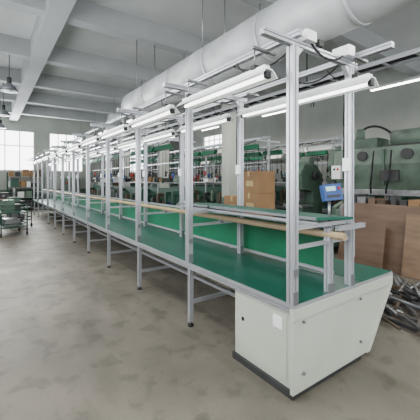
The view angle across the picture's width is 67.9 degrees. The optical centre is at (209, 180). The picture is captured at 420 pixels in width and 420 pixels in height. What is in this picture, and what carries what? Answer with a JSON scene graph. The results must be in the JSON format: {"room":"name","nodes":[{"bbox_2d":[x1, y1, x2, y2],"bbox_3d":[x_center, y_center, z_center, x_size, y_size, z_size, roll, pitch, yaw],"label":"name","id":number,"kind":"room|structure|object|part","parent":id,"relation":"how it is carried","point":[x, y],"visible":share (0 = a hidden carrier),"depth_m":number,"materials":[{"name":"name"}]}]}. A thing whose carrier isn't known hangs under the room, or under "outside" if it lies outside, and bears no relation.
{"room":"factory floor","nodes":[
{"label":"factory floor","id":0,"kind":"room"},
{"bbox_2d":[0,115,173,209],"bbox_3d":[-8.242,-1.200,20.724,13.200,5.800,0.200,0,0,-35],"label":"wall","id":1,"kind":"structure","parent":0,"point":[41,127],"depth_m":19.28,"materials":[{"name":"paint"}]},
{"bbox_2d":[0,129,33,170],"bbox_3d":[-11.911,-1.800,18.117,3.000,2.400,0.060,0,0,-35],"label":"window","id":2,"kind":"structure","parent":1,"relation":"in","point":[19,145],"depth_m":18.48,"materials":[{"name":"grey"}]},
{"bbox_2d":[9,0,75,121],"bbox_3d":[-4.286,-3.790,8.078,0.400,0.620,25.000,0,0,-35],"label":"ceiling beam","id":3,"kind":"structure","parent":1,"relation":"attached to","point":[47,29],"depth_m":8.16,"materials":[{"name":"paint"}]},
{"bbox_2d":[49,133,82,171],"bbox_3d":[-9.221,-1.800,20.028,2.000,2.400,0.060,0,0,-35],"label":"window","id":4,"kind":"structure","parent":1,"relation":"in","point":[49,133],"depth_m":19.81,"materials":[{"name":"grey"}]},
{"bbox_2d":[96,113,123,129],"bbox_3d":[-0.251,-3.790,10.945,0.400,0.620,25.000,0,0,-35],"label":"trim","id":5,"kind":"structure","parent":1,"relation":"attached to","point":[109,117],"depth_m":18.59,"materials":[{"name":"paint"}]},
{"bbox_2d":[0,208,419,419],"bbox_3d":[-0.944,1.800,10.453,13.600,0.200,25.400,0,0,-35],"label":"floor","id":6,"kind":"structure","parent":0,"point":[79,340],"depth_m":3.17,"materials":[{"name":"concrete"}]},
{"bbox_2d":[0,192,8,199],"bbox_3d":[-10.140,0.950,14.590,2.000,1.500,0.700,0,0,-35],"label":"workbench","id":7,"kind":"object","parent":6,"relation":"on","point":[3,196],"visible":0.49,"depth_m":14.66,"materials":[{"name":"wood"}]},
{"bbox_2d":[0,200,27,236],"bbox_3d":[-6.397,1.149,10.013,0.740,1.098,1.120,0,0,-44],"label":"cart","id":8,"kind":"object","parent":6,"relation":"on","point":[7,206],"visible":1,"depth_m":9.75,"materials":[{"name":"green paint"}]},
{"bbox_2d":[9,177,21,221],"bbox_3d":[-8.185,0.775,13.047,0.640,1.850,0.780,0,0,-35],"label":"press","id":9,"kind":"object","parent":6,"relation":"on","point":[14,181],"visible":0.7,"depth_m":12.79,"materials":[{"name":"green paint"}]},
{"bbox_2d":[0,197,32,228],"bbox_3d":[-7.293,1.149,11.706,1.120,1.098,0.740,0,0,37],"label":"cart","id":10,"kind":"object","parent":6,"relation":"on","point":[17,199],"visible":0.51,"depth_m":11.54,"materials":[{"name":"black metal"}]},
{"bbox_2d":[7,169,43,208],"bbox_3d":[-10.777,0.515,18.248,1.850,2.369,0.550,0,0,-35],"label":"storage rack","id":11,"kind":"object","parent":6,"relation":"on","point":[25,172],"visible":0.68,"depth_m":18.08,"materials":[{"name":"green paint"}]},
{"bbox_2d":[64,178,79,192],"bbox_3d":[-8.800,0.750,19.781,1.000,1.900,0.490,0,0,-35],"label":"tall cabinet","id":12,"kind":"object","parent":6,"relation":"on","point":[65,179],"visible":0.23,"depth_m":19.57,"materials":[{"name":"green metal"}]},
{"bbox_2d":[94,173,118,185],"bbox_3d":[-6.783,0.585,21.086,1.850,2.231,0.550,0,0,-35],"label":"storage rack","id":13,"kind":"object","parent":6,"relation":"on","point":[115,175],"visible":0.06,"depth_m":20.76,"materials":[{"name":"grey metal"}]},
{"bbox_2d":[122,117,129,186],"bbox_3d":[-4.595,-0.900,17.059,0.370,5.200,0.370,0,0,-35],"label":"concrete column","id":14,"kind":"structure","parent":6,"relation":"on","point":[126,118],"depth_m":16.93,"materials":[{"name":"paint"}]},
{"bbox_2d":[130,174,150,184],"bbox_3d":[-5.152,0.548,22.245,1.850,2.304,0.550,0,0,-35],"label":"storage rack","id":15,"kind":"object","parent":6,"relation":"on","point":[132,174],"visible":0.1,"depth_m":21.88,"materials":[{"name":"grey metal"}]},
{"bbox_2d":[158,118,168,187],"bbox_3d":[-1.989,-0.900,13.391,0.370,5.200,0.370,0,0,-35],"label":"concrete column","id":16,"kind":"structure","parent":6,"relation":"on","point":[164,155],"depth_m":13.24,"materials":[{"name":"paint"}]},
{"bbox_2d":[27,26,393,400],"bbox_3d":[-3.632,0.255,9.463,1.870,2.890,17.200,0,0,-35],"label":"workbench","id":17,"kind":"object","parent":6,"relation":"on","point":[304,314],"visible":1,"depth_m":3.08,"materials":[{"name":"metal"}]},
{"bbox_3d":[-3.617,1.339,9.700,1.540,0.722,16.830,0,0,-35],"label":"table frame","id":18,"kind":"part","parent":17,"relation":"part of","materials":[{"name":"metal"}]},
{"bbox_3d":[-3.600,0.700,9.853,0.135,0.500,16.600,0,0,-35],"label":"green belt panel","id":19,"kind":"part","parent":17,"relation":"part of","materials":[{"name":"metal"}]},
{"bbox_3d":[-3.870,0.482,9.435,0.730,0.106,16.970,0,0,-35],"label":"beige guard rail","id":20,"kind":"part","parent":17,"relation":"part of","materials":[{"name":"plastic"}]},
{"bbox_2d":[178,202,352,229],"bbox_3d":[0.097,0.338,3.862,0.740,0.088,3.090,0,0,-35],"label":"shelf","id":21,"kind":"object","parent":17,"relation":"attached to","point":[329,220],"depth_m":2.99,"materials":[{"name":"green metal"}]},
{"bbox_2d":[222,93,237,203],"bbox_3d":[0.618,-0.900,9.723,0.370,5.200,0.370,0,0,-35],"label":"concrete column","id":22,"kind":"structure","parent":6,"relation":"on","point":[229,178],"depth_m":9.58,"materials":[{"name":"paint"}]},
{"bbox_2d":[283,157,321,213],"bbox_3d":[2.840,0.482,9.461,1.020,2.436,0.840,0,0,-35],"label":"press","id":23,"kind":"object","parent":6,"relation":"on","point":[310,176],"visible":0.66,"depth_m":9.25,"materials":[{"name":"green paint"}]},
{"bbox_2d":[337,224,385,268],"bbox_3d":[2.986,1.280,6.191,0.192,0.837,0.900,0,0,-35],"label":"plywood board","id":24,"kind":"object","parent":6,"relation":"on","point":[370,239],"visible":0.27,"depth_m":6.04,"materials":[{"name":"brown wood"}]},
{"bbox_2d":[328,125,419,215],"bbox_3d":[4.496,0.116,7.571,1.470,3.169,2.900,0,0,-35],"label":"machine","id":25,"kind":"object","parent":6,"relation":"on","point":[381,168],"visible":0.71,"depth_m":7.39,"materials":[{"name":"metal"}]},
{"bbox_2d":[340,194,419,231],"bbox_3d":[4.062,0.995,5.913,0.650,1.409,3.050,0,0,-35],"label":"storage rack","id":26,"kind":"object","parent":6,"relation":"on","point":[358,198],"visible":0.23,"depth_m":6.36,"materials":[{"name":"metal"}]},
{"bbox_2d":[342,203,419,273],"bbox_3d":[3.505,1.079,5.824,0.274,1.239,2.300,0,0,-35],"label":"plywood board","id":27,"kind":"object","parent":6,"relation":"on","point":[392,217],"visible":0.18,"depth_m":5.92,"materials":[{"name":"brown wood"}]},
{"bbox_2d":[381,269,419,331],"bbox_3d":[2.667,1.573,4.159,2.213,0.253,2.425,0,0,-35],"label":"pile","id":28,"kind":"object","parent":6,"relation":"on","point":[413,298],"visible":0.42,"depth_m":4.03,"materials":[{"name":"metal"}]},
{"bbox_2d":[401,214,419,279],"bbox_3d":[4.008,1.148,4.955,0.246,1.101,1.700,0,0,-35],"label":"plywood board","id":29,"kind":"object","parent":6,"relation":"on","point":[410,263],"visible":1,"depth_m":5.53,"materials":[{"name":"brown wood"}]},
{"bbox_3d":[1.048,1.460,6.959,0.506,0.480,0.603,0,0,-37],"label":"cardboard box","id":30,"kind":"object","parent":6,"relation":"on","visible":0},
{"bbox_3d":[1.048,0.980,6.959,0.506,0.480,0.603,0,0,-34],"label":"cardboard box","id":31,"kind":"object","parent":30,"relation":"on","visible":0},
{"bbox_2d":[244,193,274,215],"bbox_3d":[1.048,0.500,6.959,0.506,0.480,0.603,0,0,-37],"label":"cardboard box","id":32,"kind":"object","parent":31,"relation":"on","point":[260,200],"visible":0.7,"depth_m":6.73,"materials":[{"name":"beige cardboard"}]},
{"bbox_2d":[244,171,274,192],"bbox_3d":[1.048,0.020,6.959,0.506,0.480,0.603,0,0,-34],"label":"cardboard box","id":33,"kind":"object","parent":32,"relation":"on","point":[254,181],"visible":0.97,"depth_m":6.73,"materials":[{"name":"beige cardboard"}]},
{"bbox_3d":[0.713,1.475,7.518,0.506,0.450,0.553,0,0,-37],"label":"cardboard box","id":34,"kind":"object","parent":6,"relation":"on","visible":0},
{"bbox_3d":[0.713,1.025,7.518,0.506,0.450,0.553,0,0,-34],"label":"cardboard box","id":35,"kind":"object","parent":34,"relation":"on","visible":0},
{"bbox_2d":[224,195,236,211],"bbox_3d":[0.713,0.575,7.518,0.506,0.450,0.553,0,0,-37],"label":"cardboard box","id":36,"kind":"object","parent":35,"relation":"on","point":[228,199],"visible":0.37,"depth_m":7.40,"materials":[{"name":"beige cardboard"}]},
{"bbox_2d":[0,0,419,122],"bbox_3d":[-0.944,-4.200,10.453,13.600,0.200,25.400,0,0,-35],"label":"ceiling","id":37,"kind":"structure","parent":0,"point":[402,27],"depth_m":8.62,"materials":[{"name":"paint"}]},
{"bbox_2d":[0,100,5,128],"bbox_3d":[-10.128,-3.315,15.090,0.440,1.570,0.440,0,0,-35],"label":"dome lamp","id":38,"kind":"object","parent":37,"relation":"hanging from","point":[2,126],"visible":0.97,"depth_m":15.06,"materials":[{"name":"silver metal"}]},
{"bbox_2d":[0,83,9,116],"bbox_3d":[-8.042,-3.315,12.155,0.440,1.570,0.440,0,0,-35],"label":"dome lamp","id":39,"kind":"object","parent":37,"relation":"hanging from","point":[3,112],"visible":0.98,"depth_m":12.10,"materials":[{"name":"silver metal"}]},
{"bbox_2d":[0,55,17,93],"bbox_3d":[-5.725,-3.065,8.895,0.440,1.070,0.440,0,0,-35],"label":"dome lamp","id":40,"kind":"object","parent":37,"relation":"hanging from","point":[8,87],"visible":1,"depth_m":8.84,"materials":[{"name":"silver metal"}]},
{"bbox_2d":[306,53,313,106],"bbox_3d":[3.080,-3.198,9.695,0.326,1.803,0.609,0,0,14],"label":"fan","id":41,"kind":"object","parent":37,"relation":"hanging from","point":[306,53],"visible":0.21,"depth_m":9.70,"materials":[{"name":"grey metal"}]},
{"bbox_3d":[5.139,-3.850,1.894,13.200,0.500,0.320,0,0,-35],"label":"trim","id":42,"kind":"structure","parent":37,"relation":"attached to","visible":0},
{"bbox_2d":[75,3,419,155],"bbox_3d":[-1.567,-2.600,9.949,0.260,2.000,24.700,0,0,-35],"label":"cable tray","id":43,"kind":"object","parent":42,"relation":"hanging from","point":[414,54],"visible":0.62,"depth_m":5.26,"materials":[{"name":"metal"}]},
{"bbox_2d":[121,0,419,118],"bbox_3d":[1.160,-2.675,4.127,0.740,1.890,12.050,0,0,-35],"label":"ventilation duct","id":44,"kind":"object","parent":42,"relation":"hanging from","point":[330,19],"visible":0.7,"depth_m":4.29,"materials":[{"name":"metal"}]},
{"bbox_2d":[201,113,219,130],"bbox_3d":[0.000,-3.383,16.030,0.120,1.434,1.500,0,0,-35],"label":"strip light","id":45,"kind":"object","parent":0,"point":[217,126],"depth_m":15.89,"materials":[{"name":"white plastic"}]},
{"bbox_2d":[261,109,285,116],"bbox_3d":[2.607,-3.383,12.362,0.120,1.434,1.500,0,0,-35],"label":"strip light","id":46,"kind":"object","parent":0,"point":[284,110],"depth_m":12.38,"materials":[{"name":"white plastic"}]},
{"bbox_2d":[174,68,419,213],"bbox_3d":[4.518,-1.200,14.334,0.200,5.800,25.000,0,0,-35],"label":"wall","id":47,"kind":"structure","parent":0,"point":[395,107],"depth_m":13.14,"materials":[{"name":"paint"}]},
{"bbox_2d":[1,102,178,130],"bbox_3d":[-7.026,-3.850,19.012,13.200,0.500,0.320,0,0,-35],"label":"ceiling beam","id":48,"kind":"structure","parent":47,"relation":"attached to","point":[30,110],"depth_m":17.82,"materials":[{"name":"paint"}]},
{"bbox_2d":[0,87,196,116],"bbox_3d":[-5.288,-3.850,16.566,13.200,0.500,0.320,0,0,-35],"label":"ceiling beam","id":49,"kind":"structure","parent":47,"relation":"attached to","point":[36,98],"depth_m":15.25,"materials":[{"name":"paint"}]},
{"bbox_2d":[0,66,220,113],"bbox_3d":[-3.550,-3.850,14.121,13.200,0.500,0.320,0,0,-35],"label":"ceiling beam","id":50,"kind":"structure","parent":47,"relation":"attached to","point":[45,81],"depth_m":12.59,"materials":[{"name":"paint"}]},
{"bbox_2d":[0,33,266,99],"bbox_3d":[-1.812,-3.850,11.675,13.200,0.500,0.320,0,0,-35],"label":"ceiling beam","id":51,"kind":"structure","parent":47,"relation":"attached to","point":[16,47],"depth_m":9.95,"materials":[{"name":"paint"}]},
{"bbox_2d":[0,0,322,83],"bbox_3d":[-0.075,-3.850,9.230,13.200,0.500,0.320,0,0,-35],"label":"ceiling beam","id":52,"kind":"structure","parent":47,"relation":"attached to","point":[84,14],"depth_m":7.67,"materials":[{"name":"paint"}]},
{"bbox_2d":[204,133,221,148],"bbox_3d":[0.289,-2.550,20.285,0.060,0.900,2.400,0,0,-35],"label":"window","id":53,"kind":"structure","parent":47,"relation":"in","point":[220,138],"depth_m":20.26,"materials":[{"name":"grey"}]},
{"bbox_2d":[240,0,419,75],"bbox_3d":[1.663,-3.850,6.785,13.200,0.500,0.320,0,0,-35],"label":"trim","id":54,"kind":"structure","parent":47,"relation":"attached to","point":[362,38],"depth_m":8.48,"materials":[{"name":"paint"}]},
{"bbox_2d":[369,59,419,90],"bbox_3d":[5.213,-3.383,8.694,0.120,1.434,1.500,0,0,-35],"label":"strip light","id":55,"kind":"object","parent":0,"point":[417,78],"depth_m":8.70,"materials":[{"name":"white plastic"}]},
{"label":"outside","id":56,"kind":"structure","parent":0,"visible":0},
{"bbox_2d":[82,136,195,205],"bbox_3d":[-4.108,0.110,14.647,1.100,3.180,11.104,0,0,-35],"label":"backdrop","id":57,"kind":"structure","parent":56,"point":[170,196],"depth_m":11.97,"materials":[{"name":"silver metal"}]},
{"bbox_2d":[130,136,279,216],"bbox_3d":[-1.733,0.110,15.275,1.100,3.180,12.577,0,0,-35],"label":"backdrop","id":58,"kind":"structure","parent":56,"point":[205,194],"depth_m":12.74,"materials":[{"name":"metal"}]},
{"bbox_2d":[148,136,342,212],"bbox_3d":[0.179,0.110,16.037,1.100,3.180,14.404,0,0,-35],"label":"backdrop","id":59,"kind":"structure","parent":56,"point":[280,192],"depth_m":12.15,"materials":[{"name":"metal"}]},
{"bbox_2d":[170,137,419,214],"bbox_3d":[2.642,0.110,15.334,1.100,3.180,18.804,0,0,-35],"label":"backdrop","id":60,"kind":"structure","parent":56,"point":[317,153],"depth_m":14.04,"materials":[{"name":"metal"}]}
]}

